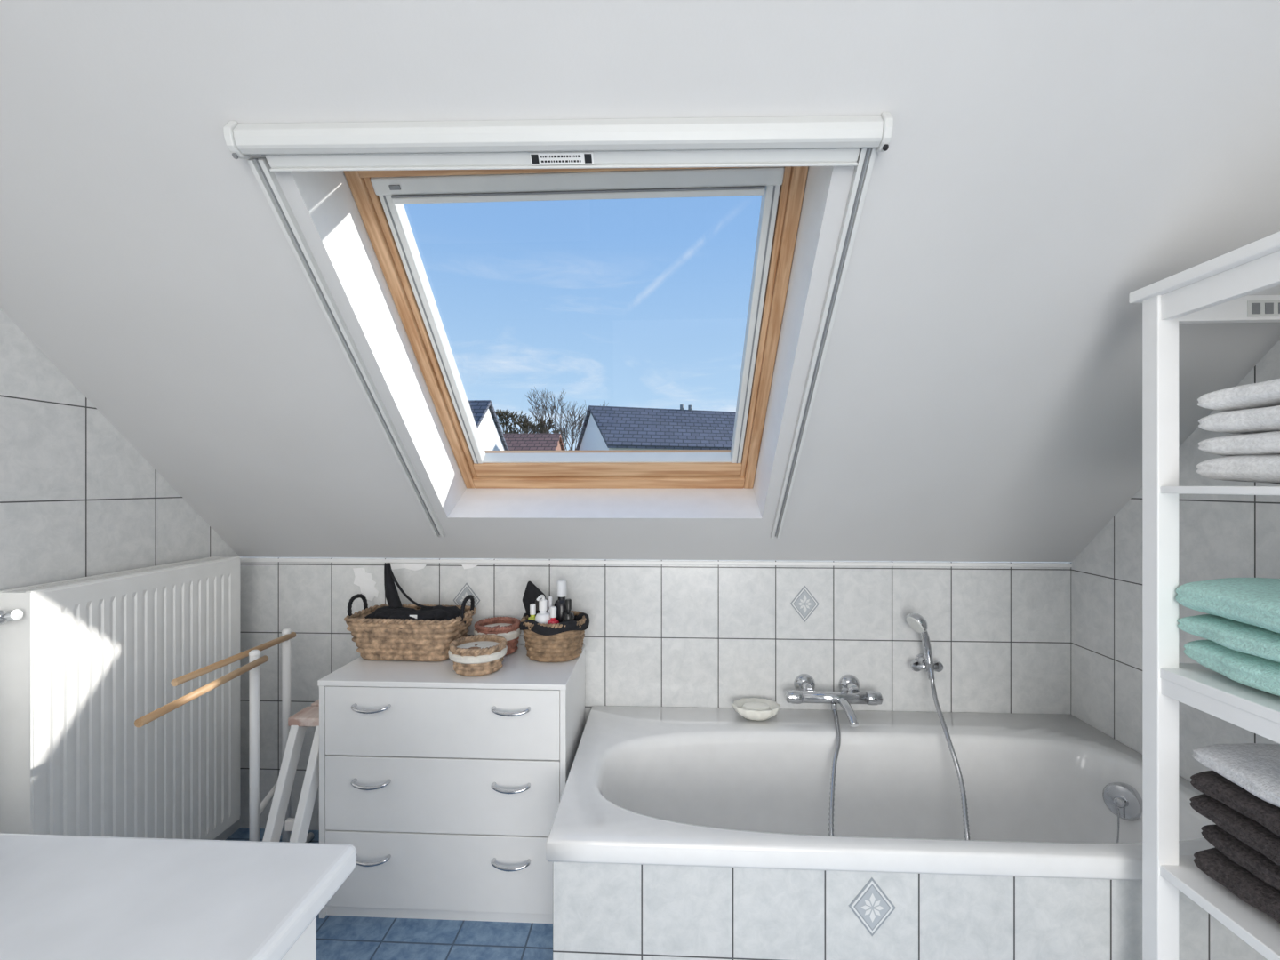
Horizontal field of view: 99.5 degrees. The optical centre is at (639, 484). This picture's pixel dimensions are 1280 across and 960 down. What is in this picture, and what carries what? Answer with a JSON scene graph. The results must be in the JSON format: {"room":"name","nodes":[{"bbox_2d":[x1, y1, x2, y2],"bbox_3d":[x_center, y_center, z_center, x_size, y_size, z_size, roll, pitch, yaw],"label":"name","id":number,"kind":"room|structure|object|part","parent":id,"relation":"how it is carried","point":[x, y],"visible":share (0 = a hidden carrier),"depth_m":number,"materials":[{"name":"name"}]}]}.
{"room":"bathroom","nodes":[
{"label":"bathroom","id":0,"kind":"room"},
{"bbox_2d":[0,309,239,839],"bbox_3d":[-1.611,0.060,-0.266,0.080,2.400,4.520,0,0,3],"label":"wall","id":1,"kind":"structure","parent":0,"point":[78,500],"depth_m":1.42,"materials":[{"name":"tile"}]},
{"bbox_2d":[0,555,239,839],"bbox_3d":[-1.434,0.752,1.528,0.106,1.014,0.663,0,0,3],"label":"radiator","id":2,"kind":"object","parent":1,"relation":"attached to","point":[82,660],"visible":0.73,"depth_m":1.45,"materials":[{"name":"metal"}]},
{"bbox_2d":[225,827,552,959],"bbox_3d":[-0.100,1.300,-0.336,3.105,0.080,4.680,0,0,3],"label":"floor","id":3,"kind":"structure","parent":0,"point":[338,937],"depth_m":1.51,"materials":[{"name":"blue tile"}]},
{"bbox_2d":[0,833,356,959],"bbox_3d":[-0.967,0.822,0.079,1.170,0.876,1.268,0,0,3],"label":"countertop","id":4,"kind":"structure","parent":3,"relation":"on","point":[62,897],"depth_m":0.59,"materials":[{"name":"white laminate"}]},
{"bbox_2d":[134,628,314,842],"bbox_3d":[-1.149,0.869,1.542,0.134,0.780,0.770,0,0,-3],"label":"stand","id":5,"kind":"object","parent":3,"relation":"on","point":[256,809],"visible":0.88,"depth_m":1.56,"materials":[{"name":"white paint"}]},
{"bbox_3d":[-1.083,0.509,1.371,0.019,0.021,0.422,0,0,-3],"label":"arm","id":6,"kind":"part","parent":5,"relation":"part of","materials":[{"name":"brown wood"}]},
{"bbox_3d":[-1.181,0.507,1.608,0.019,0.025,0.426,0,0,5],"label":"arm","id":7,"kind":"part","parent":5,"relation":"part of","materials":[{"name":"brown wood"}]},
{"bbox_3d":[-1.114,0.865,1.568,0.025,0.750,0.025,0,0,3],"label":"post","id":8,"kind":"part","parent":5,"relation":"part of","materials":[{"name":"white metal"}]},
{"bbox_3d":[-1.174,0.865,1.801,0.025,0.750,0.025,0,0,3],"label":"post","id":9,"kind":"part","parent":5,"relation":"part of","materials":[{"name":"white metal"}]},
{"bbox_2d":[262,699,319,842],"bbox_3d":[-0.999,0.980,1.651,0.112,0.560,0.506,0,0,3],"label":"step stool","id":10,"kind":"object","parent":3,"relation":"on","point":[308,716],"visible":0.37,"depth_m":1.57,"materials":[{"name":"white paint"}]},
{"bbox_3d":[-1.039,0.986,1.534,0.024,0.548,0.269,0,0,3],"label":"leg","id":11,"kind":"part","parent":10,"relation":"part of","materials":[{"name":"white paint"}]},
{"bbox_3d":[-0.961,0.986,1.531,0.024,0.548,0.269,0,0,3],"label":"leg","id":12,"kind":"part","parent":10,"relation":"part of","materials":[{"name":"white paint"}]},
{"bbox_2d":[317,644,585,923],"bbox_3d":[-0.564,0.914,1.729,0.726,0.692,0.407,0,0,3],"label":"dresser","id":13,"kind":"object","parent":3,"relation":"on","point":[446,787],"visible":0.92,"depth_m":1.56,"materials":[{"name":"white paint"}]},
{"bbox_3d":[-0.775,0.860,1.552,0.113,0.018,0.035,0,0,3],"label":"handle","id":14,"kind":"part","parent":13,"relation":"part of","materials":[{"name":"silver metal"}]},
{"bbox_3d":[-0.775,0.642,1.552,0.113,0.018,0.035,0,0,3],"label":"handle","id":15,"kind":"part","parent":13,"relation":"part of","materials":[{"name":"silver metal"}]},
{"bbox_3d":[-0.775,1.077,1.552,0.113,0.018,0.035,0,0,3],"label":"handle","id":16,"kind":"part","parent":13,"relation":"part of","materials":[{"name":"silver metal"}]},
{"bbox_2d":[344,562,475,661],"bbox_3d":[-0.760,0.416,1.812,0.402,0.298,0.237,0,0,3],"label":"wicker basket","id":17,"kind":"object","parent":13,"relation":"on","point":[396,630],"visible":0.98,"depth_m":1.73,"materials":[{"name":"brown wicker"}]},
{"bbox_3d":[-0.947,0.405,1.818,0.020,0.072,0.109,0,0,3],"label":"basket handle","id":18,"kind":"part","parent":17,"relation":"part of","materials":[{"name":"black fabric"}]},
{"bbox_3d":[-0.836,0.346,1.829,0.071,0.159,0.040,0,0,17],"label":"hairbrush handle","id":19,"kind":"part","parent":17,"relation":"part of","materials":[{"name":"black plastic"}]},
{"bbox_3d":[-0.573,0.405,1.801,0.020,0.072,0.109,0,0,3],"label":"basket handle","id":20,"kind":"part","parent":17,"relation":"part of","materials":[{"name":"black fabric"}]},
{"bbox_3d":[-0.572,1.117,1.568,0.687,0.218,0.018,0,0,3],"label":"drawer","id":21,"kind":"part","parent":13,"relation":"part of","materials":[{"name":"white paint"}]},
{"bbox_3d":[-0.572,0.896,1.568,0.687,0.214,0.018,0,0,3],"label":"drawer","id":22,"kind":"part","parent":13,"relation":"part of","materials":[{"name":"white paint"}]},
{"bbox_3d":[-0.572,0.686,1.568,0.687,0.198,0.018,0,0,3],"label":"drawer","id":23,"kind":"part","parent":13,"relation":"part of","materials":[{"name":"white paint"}]},
{"bbox_2d":[448,633,507,676],"bbox_3d":[-0.496,0.523,1.665,0.174,0.085,0.174,0,0,3],"label":"round basket","id":24,"kind":"object","parent":13,"relation":"on","point":[483,654],"visible":1,"depth_m":1.61,"materials":[{"name":"wicker"}]},
{"bbox_2d":[473,616,520,655],"bbox_3d":[-0.482,0.515,1.839,0.156,0.101,0.156,0,0,3],"label":"round basket","id":25,"kind":"object","parent":13,"relation":"on","point":[508,628],"visible":0.66,"depth_m":1.81,"materials":[{"name":"red wicker"}]},
{"bbox_3d":[-0.367,1.077,1.534,0.113,0.018,0.035,0,0,3],"label":"handle","id":26,"kind":"part","parent":13,"relation":"part of","materials":[{"name":"silver metal"}]},
{"bbox_3d":[-0.367,0.860,1.534,0.113,0.018,0.035,0,0,3],"label":"handle","id":27,"kind":"part","parent":13,"relation":"part of","materials":[{"name":"silver metal"}]},
{"bbox_3d":[-0.367,0.642,1.534,0.113,0.018,0.035,0,0,3],"label":"handle","id":28,"kind":"part","parent":13,"relation":"part of","materials":[{"name":"silver metal"}]},
{"bbox_2d":[519,579,589,662],"bbox_3d":[-0.283,0.443,1.800,0.231,0.246,0.211,0,0,3],"label":"basket","id":29,"kind":"object","parent":13,"relation":"on","point":[556,633],"visible":1,"depth_m":1.74,"materials":[{"name":"brown wicker"}]},
{"bbox_2d":[528,603,535,620],"bbox_3d":[-0.349,0.454,1.768,0.036,0.128,0.036,0,0,3],"label":"bottle","id":30,"kind":"object","parent":29,"relation":"on","point":[532,606],"depth_m":1.76,"materials":[{"name":"white plastic"}]},
{"bbox_3d":[-0.320,0.368,1.749,0.011,0.021,0.039,0,0,21],"label":"pump spout","id":31,"kind":"part","parent":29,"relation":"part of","materials":[{"name":"white paint"}]},
{"bbox_2d":[535,598,548,616],"bbox_3d":[-0.327,0.452,1.817,0.050,0.133,0.050,0,0,3],"label":"bottle","id":32,"kind":"object","parent":29,"relation":"on","point":[536,602],"depth_m":1.80,"materials":[{"name":"white plastic"}]},
{"bbox_2d":[535,599,551,623],"bbox_3d":[-0.315,0.444,1.761,0.052,0.138,0.052,0,0,3],"label":"lotion bottle","id":33,"kind":"object","parent":29,"relation":"on","point":[543,615],"depth_m":1.75,"materials":[{"name":"white plastic"}]},
{"bbox_2d":[547,606,559,623],"bbox_3d":[-0.280,0.457,1.750,0.040,0.123,0.040,0,0,3],"label":"bottle","id":34,"kind":"object","parent":29,"relation":"on","point":[552,612],"depth_m":1.74,"materials":[{"name":"white plastic"}]},
{"bbox_2d":[553,596,566,622],"bbox_3d":[-0.262,0.446,1.814,0.050,0.145,0.050,0,0,3],"label":"bottle","id":35,"kind":"object","parent":29,"relation":"on","point":[560,604],"depth_m":1.79,"materials":[{"name":"black plastic"}]},
{"bbox_2d":[562,598,574,621],"bbox_3d":[-0.234,0.447,1.773,0.040,0.143,0.040,0,0,3],"label":"bottle","id":36,"kind":"object","parent":29,"relation":"on","point":[567,615],"depth_m":1.76,"materials":[{"name":"black plastic"}]},
{"bbox_2d":[545,705,1267,959],"bbox_3d":[0.632,1.022,1.523,1.647,0.476,0.731,0,0,3],"label":"bathtub","id":37,"kind":"object","parent":3,"relation":"on","point":[676,833],"visible":0.94,"depth_m":1.21,"materials":[{"name":"white ceramic"}]},
{"bbox_2d":[731,697,780,720],"bbox_3d":[0.390,0.759,1.819,0.164,0.048,0.116,0,0,3],"label":"soap dish","id":38,"kind":"object","parent":37,"relation":"on","point":[751,708],"visible":1,"depth_m":1.80,"materials":[{"name":"white ceramic"}]},
{"bbox_3d":[1.302,0.984,1.481,0.026,0.190,0.006,0,0,-24],"label":"waste cord","id":39,"kind":"part","parent":37,"relation":"part of","materials":[{"name":"metal"}]},
{"bbox_3d":[1.322,0.876,1.494,0.021,0.029,0.028,0,0,-28],"label":"overflow knob","id":40,"kind":"part","parent":37,"relation":"part of","materials":[{"name":"silver metal"}]},
{"bbox_3d":[1.342,0.879,1.505,0.039,0.094,0.092,0,0,-28],"label":"overflow plate","id":41,"kind":"part","parent":37,"relation":"part of","materials":[{"name":"silver metal"}]},
{"bbox_2d":[1128,231,1279,959],"bbox_3d":[1.188,0.438,0.856,0.434,1.645,0.448,0,0,3],"label":"shelving unit","id":42,"kind":"object","parent":3,"relation":"on","point":[1242,284],"visible":0.96,"depth_m":1.04,"materials":[{"name":"white paint"}]},
{"bbox_3d":[1.015,0.448,1.057,0.040,1.625,0.035,0,0,3],"label":"post","id":43,"kind":"part","parent":42,"relation":"part of","materials":[{"name":"white paint"}]},
{"bbox_3d":[1.190,0.740,0.856,0.402,0.020,0.414,0,0,3],"label":"shelf","id":44,"kind":"part","parent":42,"relation":"part of","materials":[{"name":"white paint"}]},
{"bbox_3d":[1.190,0.362,0.856,0.402,0.020,0.414,0,0,3],"label":"shelf","id":45,"kind":"part","parent":42,"relation":"part of","materials":[{"name":"white paint"}]},
{"bbox_3d":[1.190,0.010,0.856,0.402,0.014,0.414,0,0,3],"label":"shelf","id":46,"kind":"part","parent":42,"relation":"part of","materials":[{"name":"white paint"}]},
{"bbox_3d":[1.001,-0.339,0.865,0.018,0.048,0.350,0,0,3],"label":"rail","id":47,"kind":"part","parent":42,"relation":"part of","materials":[{"name":"white paint"}]},
{"bbox_3d":[1.000,0.386,0.865,0.016,0.032,0.350,0,0,3],"label":"shelf rail","id":48,"kind":"part","parent":42,"relation":"part of","materials":[{"name":"white paint"}]},
{"bbox_2d":[1175,577,1279,695],"bbox_3d":[1.173,0.260,0.873,0.346,0.181,0.324,0,0,3],"label":"towels","id":49,"kind":"object","parent":42,"relation":"on","point":[1241,628],"visible":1,"depth_m":0.93,"materials":[{"name":"teal fabric"}]},
{"bbox_3d":[1.199,-0.339,1.047,0.330,0.048,0.018,0,0,3],"label":"rail","id":50,"kind":"part","parent":42,"relation":"part of","materials":[{"name":"white paint"}]},
{"bbox_2d":[1189,743,1279,922],"bbox_3d":[1.182,0.605,0.867,0.329,0.248,0.320,0,0,3],"label":"towel stack","id":51,"kind":"object","parent":42,"relation":"on","point":[1241,796],"visible":1,"depth_m":0.94,"materials":[{"name":"black fabric"}]},
{"bbox_2d":[1189,793,1279,866],"bbox_3d":[1.181,0.602,0.870,0.326,0.061,0.308,0,0,3],"label":"folded towel","id":52,"kind":"object","parent":51,"relation":"on","point":[1257,843],"depth_m":0.94,"materials":[{"name":"black fabric"}]},
{"bbox_2d":[1190,770,1279,836],"bbox_3d":[1.184,0.555,0.871,0.323,0.053,0.307,0,0,3],"label":"folded towel","id":53,"kind":"object","parent":51,"relation":"on","point":[1250,812],"depth_m":0.94,"materials":[{"name":"black fabric"}]},
{"bbox_2d":[1192,743,1279,807],"bbox_3d":[1.188,0.510,0.874,0.318,0.058,0.305,0,0,3],"label":"folded towel","id":54,"kind":"object","parent":51,"relation":"on","point":[1246,774],"depth_m":0.96,"materials":[{"name":"white fabric"}]},
{"bbox_2d":[1200,824,1279,890],"bbox_3d":[1.190,0.649,0.862,0.309,0.056,0.311,0,0,3],"label":"folded towel","id":55,"kind":"object","parent":51,"relation":"on","point":[1244,865],"depth_m":0.95,"materials":[{"name":"black fabric"}]},
{"bbox_2d":[1193,847,1279,922],"bbox_3d":[1.184,0.698,0.865,0.320,0.063,0.310,0,0,3],"label":"folded towel","id":56,"kind":"object","parent":42,"relation":"on","point":[1251,886],"depth_m":0.94,"materials":[{"name":"black fabric"}]},
{"bbox_2d":[1195,378,1279,484],"bbox_3d":[1.183,-0.091,0.864,0.326,0.186,0.325,0,0,3],"label":"towels","id":57,"kind":"object","parent":42,"relation":"on","point":[1252,412],"visible":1,"depth_m":0.94,"materials":[{"name":"white fabric"}]},
{"bbox_2d":[343,170,478,488],"bbox_3d":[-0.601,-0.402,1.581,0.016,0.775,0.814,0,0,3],"label":"window frame","id":58,"kind":"structure","parent":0,"point":[375,199],"depth_m":1.47,"materials":[{"name":"brown wood"}]},
{"bbox_2d":[0,0,1279,562],"bbox_3d":[-0.102,-0.437,-0.376,3.105,1.407,4.600,0,0,3],"label":"ceiling","id":59,"kind":"structure","parent":0,"point":[1045,164],"depth_m":1.09,"materials":[{"name":"paint"}]},
{"bbox_2d":[223,112,893,538],"bbox_3d":[-0.135,-0.238,1.379,1.174,0.833,0.886,0,0,3],"label":"blind","id":60,"kind":"object","parent":59,"relation":"attached to","point":[828,140],"visible":1,"depth_m":0.98,"materials":[{"name":"white plastic"}]},
{"bbox_3d":[-0.709,-0.218,1.429,0.009,0.793,0.838,0,0,3],"label":"rail","id":61,"kind":"part","parent":60,"relation":"part of","materials":[{"name":"white metal"}]},
{"bbox_3d":[-0.688,-0.218,1.428,0.009,0.793,0.838,0,0,3],"label":"rail","id":62,"kind":"part","parent":60,"relation":"part of","materials":[{"name":"white metal"}]},
{"bbox_3d":[-0.142,-0.594,0.989,0.115,0.016,0.016,0,0,3],"label":"label plate","id":63,"kind":"part","parent":60,"relation":"part of","materials":[{"name":"white paint"}]},
{"bbox_3d":[0.418,-0.218,1.377,0.009,0.793,0.838,0,0,3],"label":"rail","id":64,"kind":"part","parent":60,"relation":"part of","materials":[{"name":"white metal"}]},
{"bbox_3d":[0.437,-0.218,1.376,0.009,0.793,0.838,0,0,3],"label":"rail","id":65,"kind":"part","parent":60,"relation":"part of","materials":[{"name":"white metal"}]},
{"bbox_2d":[290,166,833,518],"bbox_3d":[-0.134,-0.348,1.496,1.026,0.914,0.989,0,0,3],"label":"lining","id":66,"kind":"object","parent":59,"relation":"attached to","point":[329,200],"visible":0.53,"depth_m":1.49,"materials":[{"name":"white paint"}]},
{"bbox_2d":[358,166,784,475],"bbox_3d":[-0.131,-0.414,1.542,0.958,0.766,0.811,0,0,3],"label":"window","id":67,"kind":"structure","parent":66,"relation":"attached to","point":[420,181],"depth_m":1.31,"materials":[{"name":"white plastic"}]},
{"bbox_2d":[388,184,400,190],"bbox_3d":[-0.557,-0.674,1.231,0.025,0.009,0.009,0,0,3],"label":"tag","id":68,"kind":"object","parent":67,"relation":"attached to","point":[391,187],"visible":1,"depth_m":1.23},
{"bbox_2d":[383,195,478,463],"bbox_3d":[-0.578,-0.372,1.568,0.004,0.628,0.664,0,0,3],"label":"bead","id":69,"kind":"object","parent":67,"relation":"attached to","point":[384,196],"visible":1,"depth_m":1.48},
{"bbox_3d":[-0.575,-0.391,1.582,0.032,0.675,0.711,0,0,3],"label":"sash","id":70,"kind":"part","parent":67,"relation":"part of","materials":[{"name":"white plastic"}]},
{"bbox_3d":[-0.147,-0.741,1.192,0.958,0.111,0.110,0,0,3],"label":"frame","id":71,"kind":"part","parent":67,"relation":"part of","materials":[{"name":"brown wood"}]},
{"bbox_2d":[391,185,765,204],"bbox_3d":[-0.145,-0.661,1.238,0.850,0.028,0.027,0,0,3],"label":"bar","id":72,"kind":"object","parent":67,"relation":"attached to","point":[761,191],"visible":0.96,"depth_m":1.23,"materials":[{"name":"silver metal"}]},
{"bbox_2d":[482,452,731,463],"bbox_3d":[-0.116,-0.093,1.878,0.858,0.036,0.034,0,0,3],"label":"bead","id":73,"kind":"object","parent":67,"relation":"on","point":[537,457],"visible":1,"depth_m":1.87},
{"bbox_3d":[-0.115,-0.076,1.903,0.926,0.089,0.088,0,0,3],"label":"sash bottom","id":74,"kind":"part","parent":67,"relation":"part of","materials":[{"name":"brown wood"}]},
{"bbox_3d":[0.314,-0.391,1.541,0.032,0.675,0.711,0,0,3],"label":"sash","id":75,"kind":"part","parent":67,"relation":"part of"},
{"bbox_2d":[736,185,775,463],"bbox_3d":[0.315,-0.372,1.527,0.004,0.628,0.664,0,0,3],"label":"bead","id":76,"kind":"object","parent":67,"relation":"attached to","point":[773,191],"visible":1,"depth_m":1.43},
{"bbox_2d":[740,166,808,488],"bbox_3d":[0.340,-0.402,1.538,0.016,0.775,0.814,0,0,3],"label":"window frame","id":77,"kind":"structure","parent":67,"relation":"attached to","point":[784,188],"depth_m":1.42,"materials":[{"name":"brown wood"}]},
{"bbox_2d":[472,475,744,488],"bbox_3d":[-0.113,-0.032,1.943,0.958,0.092,0.091,0,0,3],"label":"frame","id":78,"kind":"object","parent":66,"relation":"attached to","point":[481,482],"visible":0.49,"depth_m":1.91,"materials":[{"name":"brown wood"}]},
{"bbox_2d":[240,557,1071,830],"bbox_3d":[0.005,0.764,1.962,3.105,0.992,0.080,0,0,3],"label":"wall","id":79,"kind":"structure","parent":0,"point":[682,636],"depth_m":1.91,"materials":[{"name":"tile"}]},
{"bbox_2d":[352,568,378,600],"bbox_3d":[-0.993,0.362,1.966,0.095,0.120,0.003,0,0,3],"label":"plaster patch","id":80,"kind":"object","parent":79,"relation":"attached to","point":[364,580],"visible":1,"depth_m":1.97,"materials":[{"name":"white paint"}]},
{"bbox_2d":[390,564,426,570],"bbox_3d":[-0.841,0.300,1.959,0.140,0.024,0.003,0,0,3],"label":"plaster patch","id":81,"kind":"object","parent":79,"relation":"attached to","point":[414,567],"visible":0.84,"depth_m":1.96,"materials":[{"name":"white paint"}]},
{"bbox_2d":[456,587,476,606],"bbox_3d":[-0.623,0.417,1.949,0.074,0.095,0.003,0,0,3],"label":"field","id":82,"kind":"object","parent":79,"relation":"attached to","point":[467,590],"visible":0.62,"depth_m":1.95,"materials":[{"name":"grey tile"}]},
{"bbox_2d":[453,583,479,607],"bbox_3d":[-0.623,0.417,1.950,0.100,0.128,0.002,0,0,3],"label":"inlay outline","id":83,"kind":"object","parent":79,"relation":"attached to","point":[466,583],"visible":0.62,"depth_m":1.95},
{"bbox_2d":[456,586,477,605],"bbox_3d":[-0.623,0.417,1.949,0.080,0.102,0.002,0,0,3],"label":"inlay","id":84,"kind":"object","parent":79,"relation":"attached to","point":[466,587],"visible":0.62,"depth_m":1.95,"materials":[{"name":"grey tile"}]},
{"bbox_2d":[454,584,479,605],"bbox_3d":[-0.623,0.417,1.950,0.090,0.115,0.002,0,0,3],"label":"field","id":85,"kind":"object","parent":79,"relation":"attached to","point":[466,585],"visible":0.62,"depth_m":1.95,"materials":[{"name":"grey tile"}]},
{"bbox_2d":[461,564,478,568],"bbox_3d":[-0.611,0.296,1.949,0.060,0.017,0.003,0,0,3],"label":"plaster patch","id":86,"kind":"object","parent":79,"relation":"attached to","point":[465,566],"visible":1,"depth_m":1.95,"materials":[{"name":"white paint"}]},
{"bbox_2d":[240,558,1071,567],"bbox_3d":[0.004,0.277,1.919,2.945,0.012,0.006,0,0,3],"label":"trim","id":87,"kind":"structure","parent":79,"relation":"attached to","point":[967,564],"depth_m":1.91,"materials":[{"name":"white paint"}]},
{"bbox_2d":[790,585,819,622],"bbox_3d":[0.576,0.417,1.895,0.100,0.128,0.002,0,0,3],"label":"inlay outline","id":88,"kind":"object","parent":79,"relation":"attached to","point":[804,586],"visible":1,"depth_m":1.89},
{"bbox_2d":[793,589,815,618],"bbox_3d":[0.576,0.417,1.894,0.080,0.102,0.002,0,0,3],"label":"inlay","id":89,"kind":"object","parent":79,"relation":"attached to","point":[804,589],"visible":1,"depth_m":1.89,"materials":[{"name":"grey tile"}]},
{"bbox_2d":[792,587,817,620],"bbox_3d":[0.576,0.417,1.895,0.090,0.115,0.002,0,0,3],"label":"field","id":90,"kind":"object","parent":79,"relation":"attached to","point":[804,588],"visible":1,"depth_m":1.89,"materials":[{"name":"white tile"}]},
{"bbox_2d":[794,590,815,617],"bbox_3d":[0.576,0.417,1.894,0.074,0.095,0.003,0,0,3],"label":"field","id":91,"kind":"object","parent":79,"relation":"attached to","point":[802,596],"visible":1,"depth_m":1.89,"materials":[{"name":"grey tile"}]},
{"bbox_2d":[785,673,882,727],"bbox_3d":[0.647,0.714,1.796,0.313,0.106,0.190,0,0,3],"label":"mixer tap","id":92,"kind":"object","parent":79,"relation":"attached to","point":[804,684],"visible":1,"depth_m":1.80,"materials":[{"name":"silver metal"}]},
{"bbox_3d":[0.515,0.712,1.818,0.048,0.043,0.044,0,0,3],"label":"thermostat knob","id":93,"kind":"part","parent":92,"relation":"part of","materials":[{"name":"silver metal"}]},
{"bbox_2d":[830,703,837,710],"bbox_3d":[0.645,0.741,1.806,0.020,0.025,0.023,0,0,3],"label":"outlet","id":94,"kind":"object","parent":92,"relation":"attached to","point":[834,706],"depth_m":1.80,"materials":[{"name":"silver metal"}]},
{"bbox_3d":[0.674,0.735,1.754,0.032,0.064,0.109,0,0,-6],"label":"spout","id":95,"kind":"part","parent":92,"relation":"part of","materials":[{"name":"silver metal"}]},
{"bbox_3d":[0.780,0.712,1.806,0.048,0.043,0.044,0,0,3],"label":"thermostat knob","id":96,"kind":"part","parent":92,"relation":"part of","materials":[{"name":"silver metal"}]},
{"bbox_2d":[828,613,970,839],"bbox_3d":[0.766,0.786,1.643,0.370,0.722,0.586,0,0,19],"label":"shower","id":97,"kind":"object","parent":79,"relation":"attached to","point":[924,661],"visible":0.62,"depth_m":1.72,"materials":[{"name":"silver metal"}]},
{"bbox_3d":[0.971,0.605,1.859,0.040,0.040,0.035,0,0,3],"label":"holder plate","id":98,"kind":"part","parent":97,"relation":"part of","materials":[{"name":"silver metal"}]},
{"bbox_3d":[0.944,0.549,1.806,0.076,0.205,0.036,0,0,-21],"label":"handle","id":99,"kind":"part","parent":97,"relation":"part of","materials":[{"name":"silver metal"}]},
{"bbox_2d":[1071,339,1279,781],"bbox_3d":[1.411,0.060,-0.405,0.080,2.400,4.520,0,0,3],"label":"wall","id":100,"kind":"structure","parent":0,"point":[1221,536],"depth_m":1.59,"materials":[{"name":"tile"}]},
{"label":"outside","id":101,"kind":"structure","parent":0,"visible":0},
{"bbox_3d":[2.891,4.360,62.934,160.000,0.200,114.000,0,0,3],"label":"ground","id":102,"kind":"structure","parent":101,"visible":0},
{"bbox_2d":[477,408,504,450],"bbox_3d":[-10.109,0.630,20.736,8.700,7.260,4.500,0,0,3],"label":"wall","id":103,"kind":"structure","parent":102,"relation":"on","point":[490,437],"depth_m":20.71,"materials":[{"name":"white paint"}]},
{"bbox_2d":[468,400,490,427],"bbox_3d":[-10.168,-2.185,19.462,8.940,2.010,2.550,0,0,3],"label":"roof slope","id":104,"kind":"structure","parent":103,"relation":"on","point":[479,408],"depth_m":20.03,"materials":[{"name":"tile"}]},
{"bbox_2d":[488,400,509,450],"bbox_3d":[-10.051,-2.185,22.009,8.940,2.010,2.550,0,0,3],"label":"roof slope","id":105,"kind":"structure","parent":103,"relation":"on","point":[492,409],"depth_m":21.58,"materials":[{"name":"stone"}]},
{"bbox_2d":[495,408,565,446],"bbox_3d":[-7.310,-0.183,33.428,6.193,8.885,4.661,0,0,3],"label":"bare tree","id":106,"kind":"object","parent":102,"relation":"on","point":[524,427],"visible":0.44,"depth_m":32.64,"materials":[{"name":"brown plant"}]},
{"bbox_2d":[555,441,561,450],"bbox_3d":[-8.136,0.980,26.651,8.300,6.560,3.500,0,0,3],"label":"wall","id":107,"kind":"structure","parent":102,"relation":"on","point":[558,448],"depth_m":26.57,"materials":[{"name":"brick"}]},
{"bbox_2d":[503,433,560,450],"bbox_3d":[-8.183,-1.746,25.628,8.540,1.487,2.050,0,0,3],"label":"roof slope","id":108,"kind":"structure","parent":107,"relation":"on","point":[515,442],"depth_m":25.82,"materials":[{"name":"red tile"}]},
{"bbox_2d":[559,435,565,450],"bbox_3d":[-8.089,-1.746,27.675,8.540,1.487,2.050,0,0,3],"label":"roof slope","id":109,"kind":"structure","parent":107,"relation":"on","point":[561,439],"depth_m":27.03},
{"bbox_2d":[523,386,608,450],"bbox_3d":[-4.364,-0.698,30.810,6.296,9.916,5.135,0,0,43],"label":"bare tree","id":110,"kind":"object","parent":102,"relation":"on","point":[534,407],"visible":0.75,"depth_m":29.85,"materials":[{"name":"plant"}]},
{"bbox_2d":[578,413,675,450],"bbox_3d":[5.590,0.555,25.325,16.000,7.410,6.000,0,0,-17],"label":"wall","id":111,"kind":"structure","parent":102,"relation":"on","point":[592,440],"depth_m":22.46,"materials":[{"name":"white paint"}]},
{"bbox_2d":[576,408,591,450],"bbox_3d":[5.097,-2.335,26.900,16.240,2.010,3.300,0,0,-17],"label":"roof slope","id":112,"kind":"structure","parent":111,"relation":"on","point":[588,412],"depth_m":24.18,"materials":[{"name":"tile"}]},
{"bbox_2d":[688,404,692,410],"bbox_3d":[2.249,-3.375,24.281,0.171,0.350,0.180,0,0,3],"label":"flue","id":113,"kind":"object","parent":112,"relation":"on","point":[690,407],"visible":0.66,"depth_m":24.21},
{"bbox_2d":[588,405,735,449],"bbox_3d":[6.082,-2.335,23.751,16.240,2.010,3.300,0,0,-17],"label":"roof slope","id":114,"kind":"structure","parent":111,"relation":"on","point":[634,428],"depth_m":21.93,"materials":[{"name":"tile"}]}
]}

